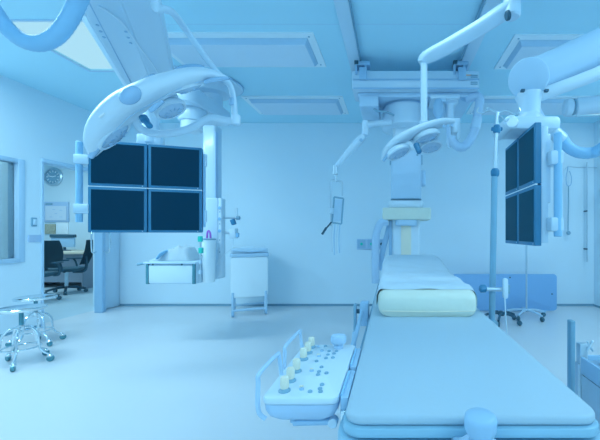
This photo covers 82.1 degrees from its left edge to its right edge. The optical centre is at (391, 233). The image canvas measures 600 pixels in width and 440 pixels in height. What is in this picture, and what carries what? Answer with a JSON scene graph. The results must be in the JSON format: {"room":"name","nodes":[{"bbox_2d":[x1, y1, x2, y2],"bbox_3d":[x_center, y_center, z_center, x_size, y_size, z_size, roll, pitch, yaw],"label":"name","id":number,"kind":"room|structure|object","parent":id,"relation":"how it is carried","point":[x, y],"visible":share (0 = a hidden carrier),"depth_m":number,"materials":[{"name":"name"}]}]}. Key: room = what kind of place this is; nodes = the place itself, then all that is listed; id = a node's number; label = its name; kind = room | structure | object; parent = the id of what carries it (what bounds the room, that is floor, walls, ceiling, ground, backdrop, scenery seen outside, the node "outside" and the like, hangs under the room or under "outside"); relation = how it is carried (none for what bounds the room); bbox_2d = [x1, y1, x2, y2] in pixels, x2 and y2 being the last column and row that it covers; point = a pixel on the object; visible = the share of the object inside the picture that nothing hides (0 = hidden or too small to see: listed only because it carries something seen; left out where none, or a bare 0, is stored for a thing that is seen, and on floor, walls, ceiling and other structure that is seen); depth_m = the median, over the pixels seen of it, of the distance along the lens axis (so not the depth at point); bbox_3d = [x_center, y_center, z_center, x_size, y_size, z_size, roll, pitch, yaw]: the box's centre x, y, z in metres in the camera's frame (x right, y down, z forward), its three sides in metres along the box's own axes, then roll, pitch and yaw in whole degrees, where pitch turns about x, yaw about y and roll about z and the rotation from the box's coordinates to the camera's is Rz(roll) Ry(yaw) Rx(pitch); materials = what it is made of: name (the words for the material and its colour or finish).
{"room":"operating room","nodes":[
{"label":"operating room","id":0,"kind":"room"},
{"bbox_2d":[0,75,116,333],"bbox_3d":[-4.540,-0.320,1.605,0.120,3.000,7.610,0,0,0],"label":"wall","id":1,"kind":"structure","parent":0,"point":[35,125],"depth_m":4.09,"materials":[{"name":"paint"}]},
{"bbox_2d":[0,162,7,258],"bbox_3d":[-4.650,-0.266,3.485,0.060,1.612,1.570,0,0,0],"label":"window curtain","id":2,"kind":"object","parent":1,"relation":"hanging from","point":[3,166],"visible":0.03,"depth_m":3.96,"materials":[{"name":"white fabric"}]},
{"bbox_2d":[0,155,24,263],"bbox_3d":[-4.527,-0.280,3.485,0.145,1.240,1.070,0,0,0],"label":"window","id":3,"kind":"structure","parent":1,"relation":"in","point":[16,167],"depth_m":3.95,"materials":[{"name":"white metal"}]},
{"bbox_2d":[0,324,40,336],"bbox_3d":[-4.474,1.165,1.000,0.012,0.030,6.400,0,0,0],"label":"baseboard","id":4,"kind":"structure","parent":1,"relation":"attached to","point":[8,333],"depth_m":3.89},
{"bbox_2d":[31,218,36,225],"bbox_3d":[-4.470,-0.150,4.124,0.020,0.110,0.066,0,0,0],"label":"wall switch","id":5,"kind":"object","parent":1,"relation":"attached to","point":[33,220],"visible":1,"depth_m":4.11,"materials":[{"name":"grey plastic"}]},
{"bbox_2d":[28,235,40,241],"bbox_3d":[-4.475,0.056,4.133,0.010,0.090,0.154,0,0,0],"label":"sign plate","id":6,"kind":"object","parent":1,"relation":"attached to","point":[31,238],"visible":1,"depth_m":4.13,"materials":[{"name":"plastic"}]},
{"bbox_2d":[41,158,119,325],"bbox_3d":[-4.419,0.105,4.803,0.381,2.150,1.185,0,0,0],"label":"door","id":7,"kind":"structure","parent":1,"relation":"in","point":[106,252],"depth_m":4.94,"materials":[{"name":"white metal"}]},
{"bbox_2d":[44,165,92,282],"bbox_3d":[-7.100,-0.320,8.050,5.000,3.000,0.100,0,0,0],"label":"wall","id":8,"kind":"structure","parent":0,"point":[65,191],"depth_m":8.00,"materials":[{"name":"paint"}]},
{"bbox_2d":[45,224,55,233],"bbox_3d":[-8.267,-0.121,7.985,0.242,0.242,0.030,0,0,0],"label":"picture","id":9,"kind":"object","parent":8,"relation":"attached to","point":[49,228],"visible":0.97,"depth_m":7.97},
{"bbox_2d":[44,167,62,185],"bbox_3d":[-8.194,-1.382,7.975,0.450,0.450,0.050,0,0,0],"label":"wall clock","id":10,"kind":"object","parent":8,"relation":"attached to","point":[52,176],"visible":0.99,"depth_m":7.97,"materials":[{"name":"metal"}]},
{"bbox_2d":[44,202,68,221],"bbox_3d":[-8.109,-0.533,7.975,0.582,0.485,0.050,0,0,0],"label":"notice board","id":11,"kind":"object","parent":8,"relation":"attached to","point":[53,211],"visible":1,"depth_m":7.95,"materials":[{"name":"white paper"}]},
{"bbox_2d":[56,222,68,233],"bbox_3d":[-7.976,-0.139,7.987,0.291,0.279,0.025,0,0,0],"label":"paper","id":12,"kind":"object","parent":8,"relation":"attached to","point":[61,227],"visible":0.96,"depth_m":7.98,"materials":[{"name":"white paper"}]},
{"bbox_2d":[93,233,93,305],"bbox_3d":[-4.850,-0.320,6.705,0.100,3.000,2.590,0,0,0],"label":"wall","id":13,"kind":"structure","parent":0,"point":[93,233],"depth_m":5.41,"materials":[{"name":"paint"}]},
{"bbox_2d":[0,283,599,439],"bbox_3d":[-3.095,1.230,2.900,13.010,0.100,10.400,0,0,0],"label":"floor","id":14,"kind":"structure","parent":0,"point":[120,372],"depth_m":2.98,"materials":[{"name":"tile"}]},
{"bbox_2d":[0,303,54,371],"bbox_3d":[-3.350,0.922,3.006,0.435,0.515,0.458,0,0,-17],"label":"stool","id":15,"kind":"object","parent":14,"relation":"on","point":[21,309],"visible":1,"depth_m":3.00,"materials":[{"name":"silver metal"}]},
{"bbox_2d":[5,294,66,350],"bbox_3d":[-3.789,0.922,3.537,0.458,0.515,0.435,0,0,33],"label":"stool","id":16,"kind":"object","parent":14,"relation":"on","point":[38,297],"visible":0.76,"depth_m":3.49,"materials":[{"name":"silver metal"}]},
{"bbox_2d":[44,240,63,299],"bbox_3d":[-6.235,0.650,5.789,0.656,1.060,0.648,0,0,-20],"label":"office chair","id":17,"kind":"object","parent":14,"relation":"on","point":[53,250],"visible":0.29,"depth_m":6.04,"materials":[{"name":"fabric"}]},
{"bbox_2d":[44,250,92,288],"bbox_3d":[-7.300,0.780,7.490,1.500,0.800,0.980,0,0,0],"label":"office desk","id":18,"kind":"object","parent":14,"relation":"on","point":[86,278],"visible":0.24,"depth_m":7.25,"materials":[{"name":"laminate"}]},
{"bbox_2d":[50,234,76,250],"bbox_3d":[-7.460,0.195,7.520,0.540,0.370,0.220,0,0,0],"label":"computer monitor","id":19,"kind":"object","parent":18,"relation":"on","point":[66,240],"visible":0.84,"depth_m":7.47,"materials":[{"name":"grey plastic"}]},
{"bbox_2d":[50,234,76,237],"bbox_3d":[-7.460,0.045,7.485,0.540,0.070,0.090,0,0,0],"label":"hood","id":20,"kind":"object","parent":19,"relation":"attached to","point":[51,235],"depth_m":7.45,"materials":[{"name":"plastic"}]},
{"bbox_2d":[44,240,92,294],"bbox_3d":[-6.472,0.650,6.617,0.648,1.060,0.656,0,0,-24],"label":"office chair","id":21,"kind":"object","parent":14,"relation":"on","point":[87,255],"visible":0.9,"depth_m":6.65,"materials":[{"name":"fabric"}]},
{"bbox_2d":[230,247,268,316],"bbox_3d":[-2.133,0.691,4.947,0.518,0.978,0.477,0,0,-23],"label":"hamper","id":22,"kind":"object","parent":14,"relation":"on","point":[249,265],"visible":0.99,"depth_m":4.77,"materials":[{"name":"white fabric"}]},
{"bbox_2d":[338,278,599,439],"bbox_3d":[0.168,0.765,1.954,0.615,0.830,2.705,0,0,0],"label":"table","id":23,"kind":"object","parent":14,"relation":"on","point":[408,378],"visible":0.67,"depth_m":0.83,"materials":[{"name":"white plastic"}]},
{"bbox_2d":[255,329,354,428],"bbox_3d":[-0.231,0.407,0.992,0.202,0.150,0.396,0,0,0],"label":"control console","id":24,"kind":"object","parent":23,"relation":"attached to","point":[307,391],"visible":0.99,"depth_m":0.86,"materials":[{"name":"white plastic"}]},
{"bbox_2d":[350,301,368,347],"bbox_3d":[-0.168,0.532,1.507,0.087,0.341,0.586,0,0,0],"label":"bracket","id":25,"kind":"object","parent":23,"relation":"attached to","point":[363,312],"visible":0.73,"depth_m":1.72,"materials":[{"name":"grey metal"}]},
{"bbox_2d":[378,289,475,316],"bbox_3d":[0.172,0.295,2.352,0.480,0.191,1.597,0,0,0],"label":"cushion","id":26,"kind":"object","parent":23,"relation":"on","point":[391,302],"visible":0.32,"depth_m":1.56,"materials":[{"name":"beige leather"}]},
{"bbox_2d":[376,255,476,305],"bbox_3d":[0.172,0.271,2.401,0.502,0.175,1.538,0,0,0],"label":"sheet","id":27,"kind":"object","parent":26,"relation":"on","point":[398,271],"visible":0.98,"depth_m":2.11,"materials":[{"name":"white fabric"}]},
{"bbox_2d":[476,107,520,325],"bbox_3d":[0.549,-0.056,1.699,0.231,1.216,0.098,0,0,0],"label":"pole","id":28,"kind":"object","parent":23,"relation":"attached to","point":[496,129],"visible":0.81,"depth_m":1.69,"materials":[{"name":"metal"}]},
{"bbox_2d":[502,278,507,333],"bbox_3d":[0.574,0.422,1.669,0.027,0.403,0.081,0,0,22],"label":"remote","id":29,"kind":"object","parent":28,"relation":"hanging from","point":[504,281],"visible":0.9,"depth_m":1.64,"materials":[{"name":"white plastic"}]},
{"bbox_2d":[485,310,521,326],"bbox_3d":[1.446,1.105,4.430,0.535,0.150,0.540,0,0,0],"label":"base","id":30,"kind":"object","parent":14,"relation":"on","point":[500,313],"visible":0.7,"depth_m":4.33,"materials":[{"name":"plastic"}]},
{"bbox_2d":[453,274,556,312],"bbox_3d":[1.694,0.892,5.050,1.581,0.575,0.200,0,0,0],"label":"shield","id":31,"kind":"object","parent":14,"relation":"on","point":[541,288],"visible":0.56,"depth_m":4.97,"materials":[{"name":"blue plastic"}]},
{"bbox_2d":[507,245,545,321],"bbox_3d":[1.913,0.184,4.672,0.556,1.991,0.557,0,0,0],"label":"stand","id":32,"kind":"object","parent":14,"relation":"on","point":[542,315],"visible":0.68,"depth_m":4.65,"materials":[{"name":"metal"}]},
{"bbox_2d":[567,319,574,392],"bbox_3d":[0.977,0.825,1.800,0.260,0.711,0.260,0,0,0],"label":"post","id":33,"kind":"object","parent":14,"relation":"on","point":[570,323],"visible":0.56,"depth_m":1.78,"materials":[{"name":"metal"}]},
{"bbox_2d":[575,341,599,429],"bbox_3d":[1.111,0.816,1.080,0.635,0.729,0.760,0,0,0],"label":"trolley","id":34,"kind":"object","parent":14,"relation":"on","point":[587,367],"visible":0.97,"depth_m":1.37,"materials":[{"name":"metal"}]},
{"bbox_2d":[581,355,599,386],"bbox_3d":[1.116,0.557,1.073,0.626,0.070,0.706,0,0,0],"label":"tray","id":35,"kind":"object","parent":34,"relation":"on","point":[590,367],"depth_m":1.36,"materials":[{"name":"blue plastic"}]},
{"bbox_2d":[0,0,599,122],"bbox_3d":[-0.595,-1.890,1.605,8.010,0.140,7.810,0,0,0],"label":"ceiling","id":36,"kind":"structure","parent":0,"point":[392,35],"depth_m":3.09,"materials":[{"name":"paint"}]},
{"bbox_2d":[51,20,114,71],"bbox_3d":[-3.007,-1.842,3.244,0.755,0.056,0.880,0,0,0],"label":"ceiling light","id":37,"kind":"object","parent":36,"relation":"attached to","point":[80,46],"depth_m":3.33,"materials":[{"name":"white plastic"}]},
{"bbox_2d":[13,22,112,68],"bbox_3d":[-2.865,-1.855,3.245,1.006,0.030,0.866,0,0,0],"label":"diffuser","id":38,"kind":"object","parent":37,"relation":"attached to","point":[81,47],"depth_m":3.26,"materials":[{"name":"white plastic"}]},
{"bbox_2d":[73,0,206,232],"bbox_3d":[-1.395,-0.915,1.796,0.843,1.809,2.318,0,0,-35],"label":"boom","id":39,"kind":"object","parent":36,"relation":"hanging from","point":[148,185],"visible":0.8,"depth_m":2.50,"materials":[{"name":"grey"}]},
{"bbox_2d":[0,0,89,51],"bbox_3d":[-1.475,-1.056,1.318,0.668,0.616,0.128,0,0,0],"label":"hose","id":40,"kind":"object","parent":39,"relation":"hanging from","point":[69,18],"visible":1,"depth_m":1.33,"materials":[{"name":"plastic"}]},
{"bbox_2d":[88,187,148,232],"bbox_3d":[-2.092,-0.182,2.534,0.363,0.342,0.168,0,0,0],"label":"monitor","id":41,"kind":"object","parent":39,"relation":"on","point":[110,209],"depth_m":2.51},
{"bbox_2d":[88,142,148,187],"bbox_3d":[-2.092,-0.532,2.534,0.363,0.342,0.168,0,0,0],"label":"monitor","id":42,"kind":"object","parent":39,"relation":"on","point":[125,164],"depth_m":2.52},
{"bbox_2d":[148,189,202,232],"bbox_3d":[-1.736,-0.182,2.660,0.363,0.342,0.168,0,0,0],"label":"monitor","id":43,"kind":"object","parent":39,"relation":"on","point":[169,210],"depth_m":2.63,"materials":[{"name":"black glass"}]},
{"bbox_2d":[148,144,202,190],"bbox_3d":[-1.736,-0.532,2.660,0.363,0.342,0.168,0,0,0],"label":"monitor","id":44,"kind":"object","parent":39,"relation":"on","point":[170,168],"depth_m":2.63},
{"bbox_2d":[83,0,240,158],"bbox_3d":[-1.225,-1.109,1.614,0.764,1.423,0.663,0,0,-11],"label":"lamp","id":45,"kind":"object","parent":36,"relation":"hanging from","point":[112,119],"visible":1,"depth_m":1.69,"materials":[{"name":"white plastic"}]},
{"bbox_2d":[177,81,229,126],"label":"pendant","id":46,"kind":"object","parent":36,"relation":"hanging from","point":[205,99],"depth_m":3.61,"materials":[{"name":"white plastic"}]},
{"bbox_2d":[189,121,229,278],"label":"pendant","id":47,"kind":"object","parent":36,"relation":"hanging from","point":[212,134],"depth_m":3.55,"materials":[{"name":"white metal"}]},
{"bbox_2d":[137,259,202,283],"bbox_3d":[-2.265,0.389,3.537,0.596,0.229,0.486,0,0,0],"label":"shelf","id":48,"kind":"object","parent":47,"relation":"attached to","point":[157,272],"visible":0.82,"depth_m":3.31,"materials":[{"name":"white metal"}]},
{"bbox_2d":[156,250,167,258],"bbox_3d":[-2.346,0.211,3.376,0.062,0.092,0.121,0,0,21],"label":"wrap","id":49,"kind":"object","parent":48,"relation":"on","point":[162,253],"visible":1,"depth_m":3.35,"materials":[{"name":"blue plastic"}]},
{"bbox_2d":[150,245,201,260],"bbox_3d":[-2.272,0.193,3.490,0.402,0.158,0.260,0,0,0],"label":"folded cloth","id":50,"kind":"object","parent":48,"relation":"on","point":[179,253],"visible":0.91,"depth_m":3.39,"materials":[{"name":"white fabric"}]},
{"bbox_2d":[198,230,219,282],"bbox_3d":[-1.928,0.227,3.392,0.196,0.540,0.281,0,0,0],"label":"canister","id":51,"kind":"object","parent":47,"relation":"hanging from","point":[209,246],"visible":1,"depth_m":3.37,"materials":[{"name":"grey plastic"}]},
{"bbox_2d":[202,240,215,282],"bbox_3d":[-1.897,0.280,3.420,0.128,0.435,0.128,0,0,0],"label":"jar","id":52,"kind":"object","parent":51,"relation":"on","point":[209,255],"depth_m":3.37,"materials":[{"name":"white plastic"}]},
{"bbox_2d":[216,228,238,264],"bbox_3d":[-1.777,0.136,3.574,0.226,0.393,0.097,0,0,-25],"label":"meter","id":53,"kind":"object","parent":47,"relation":"attached to","point":[233,233],"visible":1,"depth_m":3.56,"materials":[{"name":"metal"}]},
{"bbox_2d":[223,208,240,224],"bbox_3d":[-1.744,-0.190,3.590,0.164,0.189,0.063,0,0,0],"label":"meter","id":54,"kind":"object","parent":47,"relation":"attached to","point":[233,222],"visible":1,"depth_m":3.58,"materials":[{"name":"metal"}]},
{"bbox_2d":[230,219,236,224],"bbox_3d":[-1.722,-0.130,3.580,0.059,0.068,0.040,0,0,0],"label":"bottle","id":55,"kind":"object","parent":54,"relation":"on","point":[233,222],"depth_m":3.56,"materials":[{"name":"blue plastic"}]},
{"bbox_2d":[168,32,325,66],"bbox_3d":[-1.475,-1.789,3.270,1.530,0.062,0.600,0,0,0],"label":"ceiling light","id":56,"kind":"object","parent":36,"relation":"attached to","point":[224,49],"visible":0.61,"depth_m":3.16,"materials":[{"name":"white plastic"}]},
{"bbox_2d":[170,45,314,66],"bbox_3d":[-1.475,-1.769,3.270,1.326,0.022,0.396,0,0,0],"label":"diffuser","id":57,"kind":"object","parent":56,"relation":"attached to","point":[220,55],"depth_m":3.25,"materials":[{"name":"white plastic"}]},
{"bbox_2d":[241,96,348,114],"bbox_3d":[-1.320,-1.789,4.660,1.340,0.062,0.640,0,0,0],"label":"ceiling light","id":58,"kind":"object","parent":36,"relation":"attached to","point":[266,105],"visible":1,"depth_m":4.51,"materials":[{"name":"white plastic"}]},
{"bbox_2d":[252,103,340,114],"bbox_3d":[-1.320,-1.769,4.660,1.136,0.022,0.436,0,0,0],"label":"diffuser","id":59,"kind":"object","parent":58,"relation":"attached to","point":[266,108],"depth_m":4.62,"materials":[{"name":"white plastic"}]},
{"bbox_2d":[333,0,360,71],"bbox_3d":[-0.379,-1.785,1.850,0.122,0.070,4.900,0,0,0],"label":"rail","id":60,"kind":"object","parent":36,"relation":"attached to","point":[344,11],"visible":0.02,"depth_m":2.83,"materials":[{"name":"white metal"}]},
{"bbox_2d":[352,60,478,120],"bbox_3d":[0.240,-1.502,3.735,1.300,0.505,0.830,0,0,0],"label":"carriage","id":61,"kind":"object","parent":60,"relation":"hanging from","point":[373,90],"visible":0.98,"depth_m":3.36,"materials":[{"name":"white metal"}]},
{"bbox_2d":[372,100,430,283],"bbox_3d":[0.107,-0.128,3.760,0.657,2.615,0.536,0,0,0],"label":"gantry","id":62,"kind":"object","parent":61,"relation":"hanging from","point":[404,214],"visible":0.67,"depth_m":3.59,"materials":[{"name":"white plastic"}]},
{"bbox_2d":[333,119,391,174],"bbox_3d":[-0.298,-0.922,3.443,0.622,0.622,0.142,0,0,-14],"label":"support arm","id":63,"kind":"object","parent":62,"relation":"attached to","point":[366,124],"visible":1,"depth_m":3.41,"materials":[{"name":"white metal"}]},
{"bbox_2d":[321,175,343,254],"bbox_3d":[-0.612,-0.202,3.406,0.235,0.840,0.056,0,0,-14],"label":"holder","id":64,"kind":"object","parent":63,"relation":"hanging from","point":[336,212],"visible":1,"depth_m":3.41,"materials":[{"name":"metal"}]},
{"bbox_2d":[433,98,457,147],"bbox_3d":[0.556,-1.158,3.478,0.295,0.480,0.178,0,0,-23],"label":"post","id":65,"kind":"object","parent":61,"relation":"attached to","point":[449,104],"visible":0.8,"depth_m":3.42,"materials":[{"name":"white metal"}]},
{"bbox_2d":[446,92,483,151],"bbox_3d":[0.764,-1.171,3.456,0.401,0.638,0.171,0,0,0],"label":"hose","id":66,"kind":"object","parent":61,"relation":"hanging from","point":[478,97],"visible":0.88,"depth_m":3.40,"materials":[{"name":"white plastic"}]},
{"bbox_2d":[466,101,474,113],"bbox_3d":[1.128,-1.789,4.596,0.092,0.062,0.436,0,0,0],"label":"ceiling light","id":67,"kind":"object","parent":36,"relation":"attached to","point":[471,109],"depth_m":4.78,"materials":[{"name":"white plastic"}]},
{"bbox_2d":[456,0,500,70],"bbox_3d":[0.759,-1.785,1.850,0.122,0.070,4.900,0,0,0],"label":"rail","id":68,"kind":"object","parent":36,"relation":"attached to","point":[470,50],"visible":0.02,"depth_m":3.02,"materials":[{"name":"white metal"}]},
{"bbox_2d":[381,0,520,161],"bbox_3d":[0.450,-1.151,2.438,1.077,1.197,0.432,0,0,28],"label":"lamp","id":69,"kind":"object","parent":68,"relation":"hanging from","point":[423,136],"visible":1,"depth_m":2.42,"materials":[{"name":"white plastic"}]},
{"bbox_2d":[482,96,517,114],"bbox_3d":[1.500,-1.789,4.537,0.634,0.062,0.636,0,0,0],"label":"ceiling light","id":70,"kind":"object","parent":36,"relation":"attached to","point":[497,103],"depth_m":4.48,"materials":[{"name":"white plastic"}]},
{"bbox_2d":[482,103,562,114],"bbox_3d":[1.870,-1.769,4.660,1.296,0.022,0.436,0,0,0],"label":"diffuser","id":71,"kind":"object","parent":70,"relation":"attached to","point":[547,108],"depth_m":4.62,"materials":[{"name":"white plastic"}]},
{"bbox_2d":[494,34,583,68],"bbox_3d":[1.870,-1.789,3.310,1.500,0.062,0.620,0,0,0],"label":"ceiling light","id":72,"kind":"object","parent":36,"relation":"attached to","point":[521,46],"visible":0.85,"depth_m":3.11,"materials":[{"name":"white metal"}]},
{"bbox_2d":[507,47,554,68],"bbox_3d":[1.870,-1.769,3.310,1.296,0.022,0.416,0,0,0],"label":"diffuser","id":73,"kind":"object","parent":72,"relation":"attached to","point":[519,53],"depth_m":3.21,"materials":[{"name":"white plastic"}]},
{"bbox_2d":[493,27,599,245],"bbox_3d":[1.487,-0.876,2.087,1.623,1.888,0.628,0,0,7],"label":"boom","id":74,"kind":"object","parent":36,"relation":"hanging from","point":[571,65],"visible":0.96,"depth_m":2.04,"materials":[{"name":"white metal"}]},
{"bbox_2d":[505,192,518,243],"bbox_3d":[0.860,-0.107,2.329,0.052,0.350,0.293,0,0,0],"label":"monitor","id":75,"kind":"object","parent":74,"relation":"on","point":[512,198],"depth_m":2.30,"materials":[{"name":"black plastic"}]},
{"bbox_2d":[505,138,518,194],"bbox_3d":[0.860,-0.464,2.329,0.052,0.350,0.293,0,0,0],"label":"monitor","id":76,"kind":"object","parent":74,"relation":"on","point":[512,151],"depth_m":2.29,"materials":[{"name":"black glass"}]},
{"bbox_2d":[518,185,540,245],"bbox_3d":[0.843,-0.107,2.030,0.052,0.350,0.293,0,0,0],"label":"monitor","id":77,"kind":"object","parent":74,"relation":"on","point":[529,196],"depth_m":1.97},
{"bbox_2d":[518,122,540,189],"bbox_3d":[0.843,-0.464,2.030,0.052,0.350,0.293,0,0,0],"label":"monitor","id":78,"kind":"object","parent":74,"relation":"on","point":[529,140],"depth_m":1.97,"materials":[{"name":"black glass"}]},
{"bbox_2d":[549,127,599,158],"bbox_3d":[1.369,-0.737,1.898,0.278,0.491,0.884,0,0,-39],"label":"hose","id":79,"kind":"object","parent":74,"relation":"attached to","point":[568,147],"visible":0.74,"depth_m":2.12,"materials":[{"name":"white plastic"}]},
{"bbox_2d":[541,96,586,114],"bbox_3d":[2.239,-1.789,4.537,0.510,0.062,0.636,0,0,0],"label":"ceiling light","id":80,"kind":"object","parent":36,"relation":"attached to","point":[551,106],"depth_m":4.48,"materials":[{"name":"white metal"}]},
{"bbox_2d":[562,95,599,116],"bbox_3d":[2.369,-1.492,2.997,1.421,0.655,0.440,0,0,11],"label":"boom","id":81,"kind":"object","parent":36,"relation":"attached to","point":[588,105],"visible":1,"depth_m":3.18,"materials":[{"name":"white metal"}]},
{"bbox_2d":[569,114,599,116],"bbox_3d":[2.960,-1.842,4.960,0.510,0.056,0.310,0,0,0],"label":"ceiling light","id":82,"kind":"object","parent":36,"relation":"attached to","point":[591,114],"visible":0.28,"depth_m":5.09,"materials":[{"name":"white metal"}]},
{"bbox_2d":[119,123,593,303],"bbox_3d":[-0.695,-0.320,5.460,8.210,3.000,0.100,0,0,0],"label":"wall","id":83,"kind":"structure","parent":0,"point":[277,176],"depth_m":5.41,"materials":[{"name":"paint"}]},
{"bbox_2d":[119,304,593,305],"bbox_3d":[-0.675,1.163,5.404,7.970,0.035,0.012,0,0,0],"label":"baseboard","id":84,"kind":"structure","parent":83,"relation":"attached to","point":[120,304],"depth_m":5.40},
{"bbox_2d":[357,239,382,249],"bbox_3d":[-0.358,0.171,5.389,0.407,0.163,0.041,0,0,0],"label":"wall outlet","id":85,"kind":"object","parent":83,"relation":"attached to","point":[362,244],"visible":0.51,"depth_m":5.37,"materials":[{"name":"grey plastic"}]},
{"bbox_2d":[565,162,596,261],"bbox_3d":[3.071,-0.355,5.360,0.550,1.615,0.102,0,0,0],"label":"hanger","id":86,"kind":"object","parent":83,"relation":"attached to","point":[586,167],"visible":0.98,"depth_m":5.33,"materials":[{"name":"metal"}]},
{"bbox_2d":[565,167,571,234],"bbox_3d":[2.854,-0.536,5.332,0.102,1.108,0.037,0,0,0],"label":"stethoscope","id":87,"kind":"object","parent":86,"relation":"hanging from","point":[568,232],"visible":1,"depth_m":5.32,"materials":[{"name":"grey rubber"}]},
{"bbox_2d":[594,120,599,305],"bbox_3d":[3.360,-0.320,1.605,0.100,3.000,7.610,0,0,0],"label":"wall","id":88,"kind":"structure","parent":0,"point":[596,124],"depth_m":5.32,"materials":[{"name":"paint"}]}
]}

